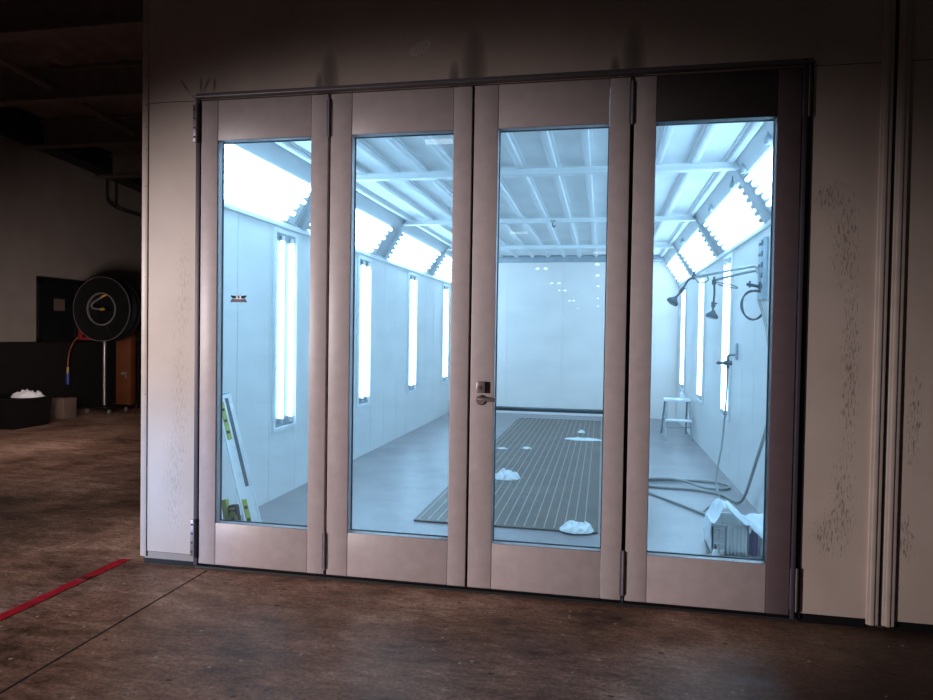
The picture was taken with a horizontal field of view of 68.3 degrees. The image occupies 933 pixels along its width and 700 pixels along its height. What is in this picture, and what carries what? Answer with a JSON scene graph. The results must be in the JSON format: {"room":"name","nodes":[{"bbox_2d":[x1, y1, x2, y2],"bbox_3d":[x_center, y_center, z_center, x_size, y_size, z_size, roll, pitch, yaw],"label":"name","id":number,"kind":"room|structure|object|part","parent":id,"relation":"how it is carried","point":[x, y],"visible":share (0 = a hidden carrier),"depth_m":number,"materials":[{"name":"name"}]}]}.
{"room":"auto repair garage","nodes":[
{"label":"auto repair garage","id":0,"kind":"room"},
{"bbox_2d":[0,135,141,341],"bbox_3d":[-6.039,-1.385,13.302,0.150,4.600,11.000,1,1,11],"label":"wall","id":1,"kind":"structure","parent":0,"point":[57,220],"depth_m":10.74,"materials":[{"name":"paint"}]},
{"bbox_2d":[0,341,136,407],"bbox_3d":[-5.982,0.366,13.325,0.020,1.100,11.000,1,1,11],"label":"wainscot","id":2,"kind":"structure","parent":1,"relation":"attached to","point":[34,366],"depth_m":10.93,"materials":[{"name":"paint"}]},
{"bbox_2d":[0,106,141,192],"bbox_3d":[-5.801,-3.065,13.120,0.318,1.064,10.800,1,1,11],"label":"beam","id":3,"kind":"structure","parent":1,"relation":"attached to","point":[16,124],"depth_m":10.51,"materials":[{"name":"metal"}]},
{"bbox_2d":[106,179,141,216],"bbox_3d":[-6.016,-2.698,12.382,0.028,0.534,1.345,1,1,11],"label":"conduit","id":4,"kind":"object","parent":3,"relation":"attached to","point":[115,206],"visible":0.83,"depth_m":11.95,"materials":[{"name":"metal"}]},
{"bbox_2d":[36,276,115,342],"bbox_3d":[-6.351,-0.629,11.283,0.050,1.010,1.710,1,1,11],"label":"window","id":5,"kind":"structure","parent":1,"relation":"in","point":[52,326],"depth_m":10.80,"materials":[{"name":"black glass"}]},
{"bbox_2d":[54,299,64,310],"bbox_3d":[-6.439,-0.714,10.876,0.004,0.185,0.220,1,1,11],"label":"notice sheet","id":6,"kind":"object","parent":5,"relation":"attached to","point":[59,304],"visible":1,"depth_m":10.88,"materials":[{"name":"paper"}]},
{"bbox_3d":[-6.368,-0.629,11.286,0.008,0.970,1.690,1,1,11],"label":"pane","id":7,"kind":"part","parent":5,"relation":"part of","materials":[{"name":"glass"}]},
{"bbox_2d":[0,31,142,153],"bbox_3d":[-5.236,-3.493,8.513,8.600,1.735,20.000,1,1,11],"label":"ceiling","id":8,"kind":"structure","parent":0,"point":[119,47],"depth_m":8.09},
{"bbox_2d":[0,0,142,41],"bbox_3d":[-5.554,-3.329,7.050,8.550,0.375,0.170,1,1,11],"label":"beam","id":9,"kind":"structure","parent":8,"relation":"attached to","point":[19,19],"depth_m":6.71,"materials":[{"name":"metal"}]},
{"bbox_2d":[0,61,142,106],"bbox_3d":[-5.274,-3.241,8.475,8.550,0.375,0.170,1,1,11],"label":"beam","id":10,"kind":"structure","parent":8,"relation":"attached to","point":[115,81],"depth_m":8.35,"materials":[{"name":"metal"}]},
{"bbox_2d":[21,115,141,149],"bbox_3d":[-4.994,-3.153,9.899,8.550,0.375,0.170,1,1,11],"label":"beam","id":11,"kind":"structure","parent":8,"relation":"attached to","point":[89,131],"depth_m":9.98,"materials":[{"name":"metal"}]},
{"bbox_2d":[93,153,141,178],"bbox_3d":[-4.714,-3.065,11.324,8.550,0.375,0.170,1,1,11],"label":"beam","id":12,"kind":"structure","parent":8,"relation":"attached to","point":[125,165],"depth_m":11.50,"materials":[{"name":"metal"}]},
{"bbox_2d":[222,199,450,518],"bbox_3d":[-1.007,-0.181,7.765,0.024,2.600,7.950,1,1,11],"label":"wall","id":13,"kind":"structure","parent":0,"point":[277,462],"depth_m":5.75,"materials":[{"name":"metal"}]},
{"bbox_2d":[224,144,310,223],"bbox_3d":[-1.484,-1.153,4.692,0.208,0.317,1.835,1,1,11],"label":"light","id":14,"kind":"object","parent":13,"relation":"attached to","point":[250,181],"visible":0.58,"depth_m":4.84,"materials":[{"name":"plastic"}]},
{"bbox_2d":[271,227,298,432],"bbox_3d":[-1.431,-0.153,5.463,0.039,1.575,0.410,1,1,11],"label":"wall light","id":15,"kind":"object","parent":13,"relation":"attached to","point":[285,243],"visible":1,"depth_m":5.47,"materials":[{"name":"white metal"}]},
{"bbox_2d":[224,142,451,284],"bbox_3d":[-0.860,-1.274,7.720,0.319,0.502,7.940,1,1,11],"label":"trim","id":16,"kind":"structure","parent":13,"relation":"attached to","point":[273,153],"depth_m":6.50,"materials":[{"name":"metal"}]},
{"bbox_2d":[307,208,392,253],"bbox_3d":[-1.095,-1.191,6.654,0.208,0.317,1.915,1,1,11],"label":"light","id":17,"kind":"object","parent":13,"relation":"attached to","point":[370,231],"visible":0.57,"depth_m":7.07,"materials":[{"name":"plastic"}]},
{"bbox_2d":[356,255,372,407],"bbox_3d":[-1.072,-0.189,7.273,0.039,1.575,0.410,1,1,11],"label":"wall light","id":18,"kind":"object","parent":13,"relation":"attached to","point":[364,265],"visible":1,"depth_m":7.20,"materials":[{"name":"white metal"}]},
{"bbox_2d":[407,272,417,393],"bbox_3d":[-0.709,-0.225,9.107,0.039,1.575,0.410,1,1,11],"label":"wall light","id":19,"kind":"object","parent":13,"relation":"attached to","point":[412,278],"visible":1,"depth_m":9.03,"materials":[{"name":"white metal"}]},
{"bbox_2d":[388,232,440,272],"bbox_3d":[-0.659,-1.234,8.855,0.208,0.317,2.005,1,1,11],"label":"light","id":20,"kind":"object","parent":13,"relation":"attached to","point":[409,251],"visible":0.96,"depth_m":8.72,"materials":[{"name":"plastic"}]},
{"bbox_2d":[434,254,451,280],"bbox_3d":[-0.275,-1.272,10.793,0.208,0.317,1.555,1,1,11],"label":"light","id":21,"kind":"object","parent":13,"relation":"attached to","point":[444,270],"visible":0.48,"depth_m":10.50,"materials":[{"name":"plastic"}]},
{"bbox_2d":[441,283,448,383],"bbox_3d":[-0.333,-0.262,11.000,0.039,1.575,0.410,1,1,11],"label":"wall light","id":22,"kind":"object","parent":13,"relation":"attached to","point":[445,288],"visible":1,"depth_m":10.91,"materials":[{"name":"white glass"}]},
{"bbox_2d":[0,400,932,699],"bbox_3d":[-0.892,1.192,6.724,18.000,0.106,22.000,1,1,11],"label":"floor","id":23,"kind":"structure","parent":0,"point":[70,489],"depth_m":3.10,"materials":[{"name":"concrete"}]},
{"bbox_2d":[0,394,54,429],"bbox_3d":[-6.047,0.815,9.125,0.760,0.390,0.669,1,1,11],"label":"tub","id":24,"kind":"object","parent":23,"relation":"on","point":[15,413],"visible":0.91,"depth_m":8.96,"materials":[{"name":"black plastic"}]},
{"bbox_2d":[11,389,43,397],"bbox_3d":[-5.834,0.567,9.141,0.366,0.111,0.409,1,1,11],"label":"crumpled cloth","id":25,"kind":"object","parent":24,"relation":"on","point":[26,393],"visible":1,"depth_m":9.04,"materials":[{"name":"white fabric"}]},
{"bbox_2d":[50,397,59,414],"bbox_3d":[-6.151,0.850,10.411,0.200,0.260,0.200,1,1,11],"label":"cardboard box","id":26,"kind":"object","parent":23,"relation":"on","point":[52,403],"visible":0.09,"depth_m":10.32,"materials":[{"name":"cardboard"}]},
{"bbox_2d":[0,559,129,620],"bbox_3d":[-2.259,1.221,2.315,0.068,0.003,3.260,1,1,11],"label":"tape","id":27,"kind":"object","parent":23,"relation":"on","point":[70,584],"visible":1,"depth_m":3.44,"materials":[{"name":"red paint"}]},
{"bbox_2d":[54,397,76,418],"bbox_3d":[-5.841,0.843,10.018,0.160,0.300,0.250,1,1,11],"label":"cardboard box","id":28,"kind":"object","parent":23,"relation":"on","point":[64,407],"visible":1,"depth_m":9.91,"materials":[{"name":"cardboard"}]},
{"bbox_2d":[65,276,140,413],"bbox_3d":[-5.716,-0.082,10.796,1.179,2.117,0.449,1,1,11],"label":"hose reel","id":29,"kind":"object","parent":23,"relation":"on","point":[105,309],"visible":1,"depth_m":10.69,"materials":[{"name":"black plastic"}]},
{"bbox_3d":[-5.608,-0.637,10.840,0.490,0.490,0.010,1,1,11],"label":"hub plate","id":30,"kind":"part","parent":29,"relation":"part of","materials":[{"name":"black plastic"}]},
{"bbox_2d":[0,571,205,692],"bbox_3d":[-1.804,1.241,1.797,0.008,0.001,3.980,1,1,11],"label":"joint","id":31,"kind":"object","parent":23,"relation":"on","point":[204,571],"visible":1,"depth_m":2.91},
{"bbox_2d":[116,332,135,407],"bbox_3d":[-5.652,0.334,11.409,0.270,1.260,0.148,1,1,11],"label":"cabinet","id":32,"kind":"object","parent":23,"relation":"on","point":[125,348],"visible":0.83,"depth_m":11.35,"materials":[{"name":"orange wood"}]},
{"bbox_2d":[137,291,141,407],"bbox_3d":[-5.154,-0.007,11.598,0.540,1.950,0.490,1,1,11],"label":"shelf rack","id":33,"kind":"object","parent":23,"relation":"on","point":[138,292],"visible":0.17,"depth_m":11.42,"materials":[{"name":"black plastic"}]},
{"bbox_2d":[222,499,240,520],"bbox_3d":[-1.364,1.037,4.017,0.143,0.325,0.047,1,1,11],"label":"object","id":34,"kind":"object","parent":23,"relation":"on","point":[230,512],"visible":0.47,"depth_m":4.01,"materials":[{"name":"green plastic"}]},
{"bbox_3d":[-1.394,1.036,4.026,0.081,0.325,0.036,1,1,11],"label":"rail","id":35,"kind":"part","parent":34,"relation":"part of","materials":[{"name":"plastic"}]},
{"bbox_3d":[-1.346,1.043,3.995,0.079,0.260,0.004,1,1,11],"label":"plate","id":36,"kind":"part","parent":34,"relation":"part of","materials":[{"name":"plastic"}]},
{"bbox_2d":[222,392,261,521],"bbox_3d":[-1.381,0.743,4.207,0.099,0.918,0.804,0,2,-36],"label":"spirit level","id":37,"kind":"object","parent":23,"relation":"on","point":[241,474],"visible":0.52,"depth_m":4.22,"materials":[{"name":"metal"}]},
{"bbox_2d":[194,563,797,621],"bbox_3d":[0.026,1.225,3.534,3.100,0.012,0.080,1,1,11],"label":"threshold","id":38,"kind":"object","parent":23,"relation":"on","point":[228,568],"visible":0.57,"depth_m":3.47,"materials":[{"name":"metal"}]},
{"bbox_2d":[414,418,601,533],"bbox_3d":[0.851,1.125,7.652,1.276,0.041,6.120,1,1,11],"label":"floor grate","id":39,"kind":"object","parent":23,"relation":"on","point":[558,483],"depth_m":6.24,"materials":[{"name":"metal"}]},
{"bbox_2d":[495,468,519,480],"bbox_3d":[0.358,1.111,6.209,0.255,0.092,0.207,1,1,11],"label":"crumpled paper","id":40,"kind":"object","parent":39,"relation":"on","point":[503,474],"visible":0.93,"depth_m":6.16,"materials":[{"name":"paper"}]},
{"bbox_2d":[559,520,593,533],"bbox_3d":[0.733,1.169,4.575,0.232,0.060,0.180,1,1,11],"label":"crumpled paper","id":41,"kind":"object","parent":39,"relation":"on","point":[572,527],"visible":1,"depth_m":4.54,"materials":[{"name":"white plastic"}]},
{"bbox_3d":[1.451,1.106,8.587,0.462,0.027,0.204,1,1,11],"label":"paper strip","id":42,"kind":"part","parent":39,"relation":"part of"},
{"bbox_2d":[660,397,692,441],"bbox_3d":[2.755,0.892,9.023,0.347,0.516,0.725,1,1,11],"label":"step stool","id":43,"kind":"object","parent":23,"relation":"on","point":[666,399],"visible":1,"depth_m":8.86,"materials":[{"name":"white metal"}]},
{"bbox_3d":[2.650,0.894,9.264,0.028,0.497,0.295,1,1,7],"label":"leg","id":44,"kind":"part","parent":43,"relation":"part of","materials":[{"name":"metal"}]},
{"bbox_3d":[2.563,0.902,8.827,0.027,0.496,0.266,1,1,16],"label":"leg","id":45,"kind":"part","parent":43,"relation":"part of","materials":[{"name":"metal"}]},
{"bbox_2d":[679,391,683,398],"bbox_3d":[2.815,0.586,8.985,0.064,0.100,0.063,1,1,11],"label":"bottle","id":46,"kind":"object","parent":43,"relation":"on","point":[681,395],"visible":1,"depth_m":8.96,"materials":[{"name":"white plastic"}]},
{"bbox_3d":[2.944,0.900,9.205,0.027,0.498,0.295,1,1,15],"label":"leg","id":47,"kind":"part","parent":43,"relation":"part of","materials":[{"name":"metal"}]},
{"bbox_3d":[2.858,0.908,8.769,0.028,0.496,0.266,1,1,6],"label":"leg","id":48,"kind":"part","parent":43,"relation":"part of","materials":[{"name":"metal"}]},
{"bbox_2d":[711,544,719,555],"bbox_3d":[1.477,1.192,4.082,0.052,0.086,0.052,1,1,11],"label":"squeeze bottle","id":49,"kind":"object","parent":23,"relation":"on","point":[714,552],"visible":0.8,"depth_m":4.07,"materials":[{"name":"white plastic"}]},
{"bbox_2d":[705,511,749,556],"bbox_3d":[1.611,1.132,4.266,0.218,0.201,0.286,1,1,11],"label":"plastic crate","id":50,"kind":"object","parent":23,"relation":"on","point":[730,535],"visible":0.96,"depth_m":4.14,"materials":[{"name":"plastic"}]},
{"bbox_2d":[701,498,762,538],"bbox_3d":[1.671,1.040,4.214,0.405,0.242,0.270,1,1,11],"label":"plastic sheet","id":51,"kind":"object","parent":50,"relation":"on","point":[713,513],"visible":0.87,"depth_m":4.21,"materials":[{"name":"plastic"}]},
{"bbox_2d":[749,530,757,555],"bbox_3d":[1.734,1.154,4.153,0.052,0.166,0.051,1,1,11],"label":"bottle","id":52,"kind":"object","parent":23,"relation":"on","point":[753,537],"visible":0.77,"depth_m":4.13,"materials":[{"name":"purple plastic"}]},
{"bbox_2d":[758,535,762,555],"bbox_3d":[1.795,1.164,4.146,0.056,0.149,0.090,1,1,11],"label":"jug","id":53,"kind":"object","parent":23,"relation":"on","point":[760,540],"visible":0.23,"depth_m":4.12,"materials":[{"name":"white plastic"}]},
{"bbox_2d":[293,113,747,255],"bbox_3d":[0.820,-1.485,7.377,3.700,0.040,7.950,1,1,11],"label":"ceiling","id":54,"kind":"structure","parent":0,"point":[684,138],"depth_m":5.83,"materials":[{"name":"metal"}]},
{"bbox_2d":[275,142,451,246],"bbox_3d":[-0.680,-1.475,7.629,0.090,0.039,7.840,1,1,11],"label":"beam","id":55,"kind":"structure","parent":54,"relation":"attached to","point":[292,147],"depth_m":6.55,"materials":[{"name":"white metal"}]},
{"bbox_2d":[356,162,451,235],"bbox_3d":[-0.430,-1.470,7.579,0.090,0.039,7.840,1,1,11],"label":"beam","id":56,"kind":"structure","parent":54,"relation":"attached to","point":[360,169],"depth_m":6.54,"materials":[{"name":"white metal"}]},
{"bbox_2d":[357,139,503,257],"bbox_3d":[-0.180,-1.465,7.530,0.090,0.039,7.840,1,1,11],"label":"beam","id":57,"kind":"structure","parent":54,"relation":"attached to","point":[363,146],"depth_m":5.50,"materials":[{"name":"white metal"}]},
{"bbox_2d":[356,162,739,181],"bbox_3d":[0.407,-1.367,5.302,3.260,0.050,0.079,1,1,11],"label":"beam","id":58,"kind":"structure","parent":57,"relation":"attached to","point":[717,166],"depth_m":5.23,"materials":[{"name":"white metal"}]},
{"bbox_2d":[384,137,519,257],"bbox_3d":[0.070,-1.460,7.480,0.090,0.039,7.840,1,1,11],"label":"beam","id":59,"kind":"structure","parent":54,"relation":"attached to","point":[397,143],"depth_m":5.21,"materials":[{"name":"white metal"}]},
{"bbox_2d":[421,136,534,257],"bbox_3d":[0.321,-1.455,7.431,0.090,0.039,7.840,1,1,11],"label":"beam","id":60,"kind":"structure","parent":54,"relation":"attached to","point":[433,142],"depth_m":5.01,"materials":[{"name":"white metal"}]},
{"bbox_2d":[500,178,550,257],"bbox_3d":[0.571,-1.450,7.381,0.090,0.039,7.840,1,1,11],"label":"beam","id":61,"kind":"structure","parent":54,"relation":"attached to","point":[504,191],"depth_m":7.13,"materials":[{"name":"white metal"}]},
{"bbox_2d":[501,132,566,257],"bbox_3d":[0.821,-1.445,7.332,0.090,0.039,7.840,1,1,11],"label":"beam","id":62,"kind":"structure","parent":54,"relation":"attached to","point":[508,140],"depth_m":5.81,"materials":[{"name":"white metal"}]},
{"bbox_2d":[402,216,696,225],"bbox_3d":[0.845,-1.410,7.509,3.260,0.050,0.079,1,1,11],"label":"beam","id":63,"kind":"structure","parent":54,"relation":"attached to","point":[656,218],"depth_m":7.47,"materials":[{"name":"white metal"}]},
{"bbox_2d":[537,131,582,257],"bbox_3d":[1.071,-1.440,7.282,0.090,0.039,7.840,1,1,11],"label":"beam","id":64,"kind":"structure","parent":54,"relation":"attached to","point":[546,138],"depth_m":5.75,"materials":[{"name":"white metal"}]},
{"bbox_2d":[447,244,673,249],"bbox_3d":[1.282,-1.454,9.716,3.260,0.050,0.079,1,1,11],"label":"beam","id":65,"kind":"structure","parent":54,"relation":"attached to","point":[524,247],"depth_m":9.68,"materials":[{"name":"white metal"}]},
{"bbox_2d":[578,129,598,256],"bbox_3d":[1.321,-1.435,7.233,0.090,0.039,7.840,1,1,11],"label":"beam","id":66,"kind":"structure","parent":54,"relation":"attached to","point":[585,136],"depth_m":5.67,"materials":[{"name":"white metal"}]},
{"bbox_2d":[655,125,676,185],"bbox_3d":[1.821,-1.425,7.134,0.090,0.039,7.840,1,1,11],"label":"beam","id":67,"kind":"structure","parent":54,"relation":"attached to","point":[666,133],"depth_m":4.56,"materials":[{"name":"white metal"}]},
{"bbox_2d":[654,124,719,242],"bbox_3d":[2.071,-1.420,7.085,0.090,0.039,7.840,1,1,11],"label":"beam","id":68,"kind":"structure","parent":54,"relation":"attached to","point":[708,131],"depth_m":5.33,"materials":[{"name":"white metal"}]},
{"bbox_2d":[659,122,763,256],"bbox_3d":[2.321,-1.415,7.035,0.090,0.039,7.840,1,1,11],"label":"beam","id":69,"kind":"structure","parent":54,"relation":"attached to","point":[751,128],"depth_m":5.44,"materials":[{"name":"white metal"}]},
{"bbox_2d":[147,0,932,624],"bbox_3d":[1.582,-0.560,3.166,6.835,3.555,0.050,1,1,11],"label":"wall","id":70,"kind":"structure","parent":0,"point":[196,46],"depth_m":3.23,"materials":[{"name":"paint"}]},
{"bbox_2d":[140,0,149,555],"bbox_3d":[-1.774,-0.627,3.825,0.036,3.555,0.058,1,1,11],"label":"trim","id":71,"kind":"structure","parent":70,"relation":"attached to","point":[145,98],"depth_m":3.80,"materials":[{"name":"grey metal"}]},
{"bbox_2d":[145,551,192,561],"bbox_3d":[-1.647,1.145,3.841,0.305,0.037,0.047,1,1,11],"label":"baseboard","id":72,"kind":"structure","parent":70,"relation":"attached to","point":[150,554],"depth_m":3.82,"materials":[{"name":"metal"}]},
{"bbox_2d":[144,556,193,566],"bbox_3d":[-1.654,1.158,3.851,0.322,0.080,0.030,1,1,11],"label":"trim","id":73,"kind":"structure","parent":70,"relation":"attached to","point":[146,560],"depth_m":3.84,"materials":[{"name":"black plastic"}]},
{"bbox_2d":[190,94,332,574],"bbox_3d":[-1.102,-0.072,3.704,0.798,2.538,0.086,1,1,11],"label":"door","id":74,"kind":"structure","parent":70,"relation":"in","point":[222,542],"depth_m":3.69,"materials":[{"name":"paint"}]},
{"bbox_2d":[231,295,246,301],"bbox_3d":[-1.229,-0.279,3.709,0.100,0.044,0.002,1,1,11],"label":"sticker","id":75,"kind":"object","parent":74,"relation":"attached to","point":[238,299],"visible":1,"depth_m":3.71,"materials":[{"name":"black plastic"}]},
{"bbox_3d":[-1.106,1.064,3.738,0.535,0.230,0.063,1,1,11],"label":"rail","id":76,"kind":"part","parent":74,"relation":"part of","materials":[{"name":"metal"}]},
{"bbox_3d":[-1.070,-1.233,3.686,0.535,0.215,0.063,1,1,11],"label":"rail","id":77,"kind":"part","parent":74,"relation":"part of","materials":[{"name":"metal"}]},
{"bbox_2d":[326,86,472,586],"bbox_3d":[-0.351,-0.057,3.566,0.763,2.538,0.065,1,1,11],"label":"door","id":78,"kind":"structure","parent":70,"relation":"in","point":[356,553],"depth_m":3.55,"materials":[{"name":"paint"}]},
{"bbox_3d":[-0.357,1.079,3.590,0.537,0.230,0.063,1,1,11],"label":"rail","id":79,"kind":"part","parent":78,"relation":"part of","materials":[{"name":"metal"}]},
{"bbox_3d":[-0.322,-1.218,3.538,0.537,0.215,0.063,1,1,11],"label":"rail","id":80,"kind":"part","parent":78,"relation":"part of","materials":[{"name":"metal"}]},
{"bbox_2d":[192,58,815,618],"bbox_3d":[0.041,-0.073,3.465,3.104,2.570,0.102,1,1,11],"label":"door frame","id":81,"kind":"structure","parent":70,"relation":"attached to","point":[806,122],"depth_m":3.18,"materials":[{"name":"metal"}]},
{"bbox_2d":[466,77,636,600],"bbox_3d":[0.408,-0.042,3.416,0.796,2.538,0.186,1,1,11],"label":"door","id":82,"kind":"structure","parent":70,"relation":"in","point":[491,563],"depth_m":3.39,"materials":[{"name":"paint"}]},
{"bbox_3d":[0.096,0.252,3.420,0.110,0.052,0.061,1,1,11],"label":"lever handle","id":83,"kind":"part","parent":82,"relation":"part of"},
{"bbox_3d":[0.395,1.094,3.441,0.539,0.230,0.063,1,1,11],"label":"rail","id":84,"kind":"part","parent":82,"relation":"part of","materials":[{"name":"metal"}]},
{"bbox_3d":[0.430,-1.203,3.389,0.539,0.215,0.063,1,1,11],"label":"rail","id":85,"kind":"part","parent":82,"relation":"part of","materials":[{"name":"metal"}]},
{"bbox_2d":[622,64,811,615],"bbox_3d":[1.169,-0.030,3.255,0.788,2.544,0.086,1,1,11],"label":"door","id":86,"kind":"structure","parent":70,"relation":"in","point":[752,585],"depth_m":3.23,"materials":[{"name":"paint"}]},
{"bbox_3d":[1.138,1.109,3.294,0.538,0.230,0.063,1,1,11],"label":"rail","id":87,"kind":"part","parent":86,"relation":"part of","materials":[{"name":"metal"}]},
{"bbox_3d":[1.173,-1.188,3.242,0.538,0.215,0.063,1,1,11],"label":"rail","id":88,"kind":"part","parent":86,"relation":"part of","materials":[{"name":"metal"}]},
{"bbox_2d":[797,613,932,633],"bbox_3d":[3.227,1.272,2.880,3.425,0.047,0.042,1,1,11],"label":"baseboard","id":89,"kind":"structure","parent":70,"relation":"attached to","point":[808,618],"depth_m":3.15,"materials":[{"name":"black plastic"}]},
{"bbox_2d":[865,0,895,625],"bbox_3d":[1.864,-0.542,3.075,0.050,3.578,0.019,1,1,11],"label":"pipe","id":90,"kind":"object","parent":70,"relation":"attached to","point":[889,6],"depth_m":3.08,"materials":[{"name":"metal"}]},
{"bbox_2d":[875,0,899,627],"bbox_3d":[1.901,-0.537,3.091,0.024,3.588,0.034,1,1,11],"label":"trim","id":91,"kind":"structure","parent":70,"relation":"attached to","point":[897,1],"depth_m":3.08,"materials":[{"name":"metal"}]},
{"bbox_2d":[881,0,912,626],"bbox_3d":[1.929,-0.541,3.062,0.050,3.578,0.019,1,1,11],"label":"pipe","id":92,"kind":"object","parent":70,"relation":"attached to","point":[905,7],"depth_m":3.06,"materials":[{"name":"metal"}]},
{"bbox_2d":[496,262,678,418],"bbox_3d":[1.578,-0.222,11.335,3.660,2.600,0.060,1,1,11],"label":"wall","id":93,"kind":"structure","parent":0,"point":[550,335],"depth_m":11.30,"materials":[{"name":"paint"}]},
{"bbox_2d":[499,255,665,262],"bbox_3d":[1.582,-1.493,11.228,3.660,0.115,0.100,1,1,11],"label":"trim","id":94,"kind":"structure","parent":93,"relation":"attached to","point":[540,258],"depth_m":11.20,"materials":[{"name":"grey metal"}]},
{"bbox_2d":[676,226,770,513],"bbox_3d":[2.606,-0.109,7.050,0.024,2.600,7.950,1,1,11],"label":"wall","id":95,"kind":"structure","parent":0,"point":[743,435],"depth_m":6.17,"materials":[{"name":"metal"}]},
{"bbox_2d":[667,254,688,281],"bbox_3d":[3.124,-1.204,10.120,0.208,0.317,1.555,1,1,11],"label":"light","id":96,"kind":"object","parent":95,"relation":"attached to","point":[675,264],"visible":0.84,"depth_m":10.08,"materials":[{"name":"glass"}]},
{"bbox_2d":[680,283,686,391],"bbox_3d":[3.177,-0.187,10.091,0.039,1.575,0.410,1,1,11],"label":"wall light","id":97,"kind":"object","parent":95,"relation":"attached to","point":[684,294],"visible":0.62,"depth_m":9.99,"materials":[{"name":"white plastic"}]},
{"bbox_2d":[679,229,714,270],"bbox_3d":[2.740,-1.166,8.183,0.208,0.317,2.005,1,1,11],"label":"light","id":98,"kind":"object","parent":95,"relation":"attached to","point":[696,251],"visible":0.78,"depth_m":8.06,"materials":[{"name":"plastic"}]},
{"bbox_2d":[697,270,706,404],"bbox_3d":[2.814,-0.151,8.257,0.039,1.575,0.410,1,1,11],"label":"wall light","id":99,"kind":"object","parent":95,"relation":"attached to","point":[702,286],"visible":0.94,"depth_m":8.16,"materials":[{"name":"white metal"}]},
{"bbox_2d":[708,204,712,211],"bbox_3d":[2.237,-1.336,6.309,0.048,0.135,0.047,1,1,11],"label":"sprinkler head","id":100,"kind":"object","parent":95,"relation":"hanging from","point":[710,208],"depth_m":6.29,"materials":[{"name":"grey metal"}]},
{"bbox_2d":[667,265,758,305],"bbox_3d":[1.897,-0.494,5.290,0.680,0.319,0.094,1,1,17],"label":"swing arm","id":101,"kind":"object","parent":95,"relation":"attached to","point":[673,301],"visible":0.98,"depth_m":5.33,"materials":[{"name":"metal"}]},
{"bbox_2d":[663,121,772,285],"bbox_3d":[2.495,-1.207,7.056,0.319,0.502,7.940,1,1,11],"label":"trim","id":102,"kind":"structure","parent":95,"relation":"attached to","point":[755,150],"depth_m":5.44,"materials":[{"name":"metal"}]},
{"bbox_2d":[703,343,737,511],"bbox_3d":[2.085,0.578,5.610,0.182,1.266,1.193,1,1,23],"label":"hose","id":103,"kind":"object","parent":95,"relation":"attached to","point":[727,362],"visible":0.82,"depth_m":6.10,"materials":[{"name":"rubber"}]},
{"bbox_3d":[2.392,0.014,6.091,0.020,0.150,0.050,1,1,11],"label":"wall plate","id":104,"kind":"part","parent":103,"relation":"part of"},
{"bbox_2d":[720,252,733,422],"bbox_3d":[2.479,-0.118,6.570,0.039,1.575,0.410,1,1,11],"label":"wall light","id":105,"kind":"object","parent":95,"relation":"attached to","point":[729,259],"visible":0.98,"depth_m":6.47,"materials":[{"name":"white plastic"}]},
{"bbox_2d":[729,176,735,188],"bbox_3d":[2.023,-1.295,5.231,0.048,0.135,0.047,1,1,11],"label":"sprinkler head","id":106,"kind":"object","parent":95,"relation":"hanging from","point":[732,185],"depth_m":5.22,"materials":[{"name":"grey metal"}]},
{"bbox_2d":[703,183,762,250],"bbox_3d":[2.304,-1.123,5.981,0.208,0.317,1.915,1,1,11],"label":"light","id":107,"kind":"object","parent":95,"relation":"attached to","point":[736,217],"visible":0.9,"depth_m":5.80,"materials":[{"name":"plastic"}]},
{"bbox_2d":[739,162,745,173],"bbox_3d":[1.946,-1.307,4.838,0.048,0.135,0.047,1,1,11],"label":"ceiling nozzle","id":108,"kind":"structure","parent":95,"relation":"hanging from","point":[742,170],"depth_m":4.82,"materials":[{"name":"grey metal"}]},
{"bbox_2d":[744,146,772,210],"bbox_3d":[1.915,-1.085,4.020,0.208,0.317,1.835,1,1,11],"label":"light","id":109,"kind":"object","parent":95,"relation":"attached to","point":[760,175],"visible":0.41,"depth_m":4.62,"materials":[{"name":"plastic"}]},
{"bbox_2d":[757,236,768,300],"bbox_3d":[2.205,-0.602,5.127,0.036,0.460,0.200,1,1,11],"label":"mounting plate","id":110,"kind":"object","parent":95,"relation":"attached to","point":[763,242],"visible":0.97,"depth_m":5.04,"materials":[{"name":"metal"}]},
{"bbox_2d":[648,299,767,515],"bbox_3d":[1.775,0.407,5.461,0.931,1.605,1.598,1,1,11],"label":"air hose","id":111,"kind":"object","parent":110,"relation":"hanging from","point":[689,481],"visible":0.72,"depth_m":5.60,"materials":[{"name":"rubber"}]},
{"bbox_2d":[706,269,760,318],"bbox_3d":[2.041,-0.422,5.248,0.407,0.379,0.098,2,1,28],"label":"swing arm","id":112,"kind":"object","parent":110,"relation":"attached to","point":[712,314],"visible":0.98,"depth_m":5.29,"materials":[{"name":"metal"}]},
{"bbox_2d":[740,281,761,320],"bbox_3d":[2.158,-0.367,5.156,0.180,0.293,0.095,1,1,-4],"label":"coiled hose","id":113,"kind":"object","parent":110,"relation":"hanging from","point":[749,284],"visible":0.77,"depth_m":5.16,"materials":[{"name":"rubber"}]},
{"bbox_2d":[746,281,760,292],"bbox_3d":[2.143,-0.470,5.119,0.120,0.085,0.028,1,1,-4],"label":"tap","id":114,"kind":"object","parent":110,"relation":"attached to","point":[749,284],"depth_m":5.11,"materials":[{"name":"metal"}]},
{"bbox_2d":[764,131,771,144],"bbox_3d":[1.800,-1.293,4.102,0.048,0.135,0.047,1,1,11],"label":"ceiling nozzle","id":115,"kind":"structure","parent":95,"relation":"hanging from","point":[767,139],"depth_m":4.09,"materials":[{"name":"grey metal"}]},
{"bbox_3d":[-6.115,-3.506,4.200,8.550,0.375,0.170,1,1,11],"label":"beam","id":116,"kind":"structure","parent":0,"visible":0},
{"bbox_2d":[0,55,135,135],"bbox_3d":[-4.707,-3.090,10.200,0.087,1.327,15.507,1,1,11],"label":"ceiling pipe","id":117,"kind":"object","parent":116,"relation":"hanging from","point":[4,61],"visible":0.47,"depth_m":8.35,"materials":[{"name":"metal"}]}
]}

